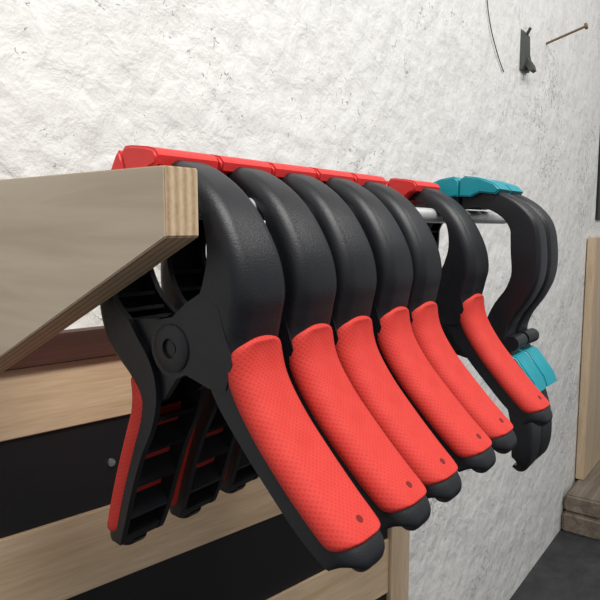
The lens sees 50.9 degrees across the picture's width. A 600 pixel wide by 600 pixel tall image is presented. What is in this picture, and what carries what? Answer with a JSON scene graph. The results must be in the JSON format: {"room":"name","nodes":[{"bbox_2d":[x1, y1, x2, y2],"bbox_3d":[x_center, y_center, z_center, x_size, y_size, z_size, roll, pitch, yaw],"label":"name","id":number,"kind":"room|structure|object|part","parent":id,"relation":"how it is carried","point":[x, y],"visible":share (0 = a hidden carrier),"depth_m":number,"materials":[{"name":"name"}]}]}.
{"room":"woodworking shop","nodes":[
{"label":"woodworking shop","id":0,"kind":"room"},
{"bbox_2d":[0,0,599,599],"bbox_3d":[0.297,-0.418,1.366,0.100,2.700,5.800,5,8,37],"label":"wall","id":1,"kind":"structure","parent":0,"point":[419,90],"depth_m":1.12,"materials":[{"name":"white paint"}]},
{"bbox_2d":[0,165,198,373],"bbox_3d":[-0.186,0.001,0.420,0.318,0.159,0.023,5,8,37],"label":"bracket","id":2,"kind":"object","parent":1,"relation":"attached to","point":[69,243],"visible":1,"depth_m":0.36,"materials":[{"name":"brown wood"}]},
{"bbox_2d":[198,198,505,223],"bbox_3d":[-0.028,-0.084,0.630,0.307,0.040,0.516,5,8,37],"label":"hanging rail","id":3,"kind":"object","parent":1,"relation":"attached to","point":[430,215],"visible":0.16,"depth_m":0.65,"materials":[{"name":"metal"}]},
{"bbox_2d":[100,145,384,571],"bbox_3d":[-0.042,0.042,0.361,0.198,0.259,0.049,5,8,37],"label":"clamp","id":4,"kind":"object","parent":3,"relation":"hanging from","point":[224,340],"visible":0.9,"depth_m":0.34,"materials":[{"name":"black plastic"}]},
{"bbox_2d":[161,154,430,530],"bbox_3d":[-0.010,0.038,0.401,0.198,0.260,0.049,5,8,36],"label":"clamp","id":5,"kind":"object","parent":3,"relation":"hanging from","point":[380,474],"visible":0.63,"depth_m":0.37,"materials":[{"name":"black plastic"}]},
{"bbox_2d":[220,161,461,501],"bbox_3d":[0.018,0.033,0.442,0.198,0.259,0.049,5,8,37],"label":"clamp","id":6,"kind":"object","parent":3,"relation":"hanging from","point":[359,356],"visible":0.51,"depth_m":0.41,"materials":[{"name":"black plastic"}]},
{"bbox_2d":[265,167,495,472],"bbox_3d":[0.052,0.029,0.482,0.198,0.260,0.049,5,8,36],"label":"clamp","id":7,"kind":"object","parent":3,"relation":"hanging from","point":[468,445],"visible":0.35,"depth_m":0.45,"materials":[{"name":"black plastic"}]},
{"bbox_2d":[348,172,516,453],"bbox_3d":[0.082,0.023,0.524,0.198,0.259,0.049,5,8,37],"label":"clamp","id":8,"kind":"object","parent":3,"relation":"hanging from","point":[427,330],"visible":0.34,"depth_m":0.49,"materials":[{"name":"black plastic"}]},
{"bbox_2d":[386,178,552,425],"bbox_3d":[0.140,0.014,0.601,0.199,0.258,0.049,5,8,38],"label":"clamp","id":9,"kind":"object","parent":3,"relation":"hanging from","point":[459,299],"visible":0.47,"depth_m":0.57,"materials":[{"name":"black plastic"}]},
{"bbox_2d":[415,176,546,471],"bbox_3d":[0.171,0.021,0.667,0.172,0.297,0.036,5,8,36],"label":"clamp","id":10,"kind":"object","parent":3,"relation":"hanging from","point":[528,240],"visible":0.5,"depth_m":0.62,"materials":[{"name":"black plastic"}]},
{"bbox_2d":[427,180,557,458],"bbox_3d":[0.195,0.017,0.699,0.172,0.297,0.036,5,8,39],"label":"clamp","id":11,"kind":"object","parent":3,"relation":"hanging from","point":[532,334],"visible":0.23,"depth_m":0.65,"materials":[{"name":"black plastic"}]},
{"bbox_2d":[487,0,503,71],"bbox_3d":[0.446,-0.715,1.442,0.005,0.346,0.157,5,8,37],"label":"hanging wire","id":12,"kind":"object","parent":1,"relation":"attached to","point":[487,0],"visible":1,"depth_m":1.45,"materials":[{"name":"grey metal"}]},
{"bbox_2d":[519,27,535,72],"bbox_3d":[0.590,-0.646,1.625,0.033,0.114,0.055,5,8,37],"label":"wall hook","id":13,"kind":"object","parent":1,"relation":"attached to","point":[526,65],"visible":1,"depth_m":1.62,"materials":[{"name":"grey metal"}]},
{"bbox_2d":[546,23,587,44],"bbox_3d":[0.738,-0.737,1.744,0.110,0.040,0.017,5,8,37],"label":"nail","id":14,"kind":"object","parent":1,"relation":"attached to","point":[585,26],"visible":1,"depth_m":1.74,"materials":[{"name":"metal"}]},
{"bbox_2d":[595,137,599,219],"bbox_3d":[1.148,-0.635,2.385,0.008,0.660,0.080,5,8,37],"label":"bar","id":15,"kind":"object","parent":1,"relation":"attached to","point":[597,214],"visible":1,"depth_m":2.38,"materials":[{"name":"black metal"}]},
{"bbox_2d":[510,528,599,599],"bbox_3d":[1.478,1.065,0.638,3.060,0.080,5.800,5,8,37],"label":"floor","id":16,"kind":"structure","parent":0,"point":[569,567],"depth_m":2.01,"materials":[{"name":"concrete"}]},
{"bbox_2d":[0,326,409,599],"bbox_3d":[-0.122,0.515,0.692,0.739,1.000,0.028,-6,9,-42],"label":"wooden rack","id":17,"kind":"object","parent":16,"relation":"on","point":[66,405],"visible":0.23,"depth_m":0.58,"materials":[{"name":"brown wood"}]},
{"bbox_3d":[0.135,0.490,0.925,0.042,0.994,0.026,-6,9,-42],"label":"post","id":18,"kind":"part","parent":17,"relation":"part of","materials":[{"name":"brown wood"}]},
{"bbox_2d":[562,460,599,540],"bbox_3d":[1.178,0.746,2.469,0.135,0.138,0.600,5,8,37],"label":"timber offcuts","id":19,"kind":"object","parent":16,"relation":"on","point":[581,515],"visible":0.91,"depth_m":2.25,"materials":[{"name":"brown wood"}]},
{"bbox_2d":[575,237,599,479],"bbox_3d":[1.145,0.216,2.453,0.031,0.916,0.270,5,8,37],"label":"wooden board","id":20,"kind":"object","parent":19,"relation":"on","point":[588,438],"visible":1,"depth_m":2.37,"materials":[{"name":"beige wood"}]}
]}

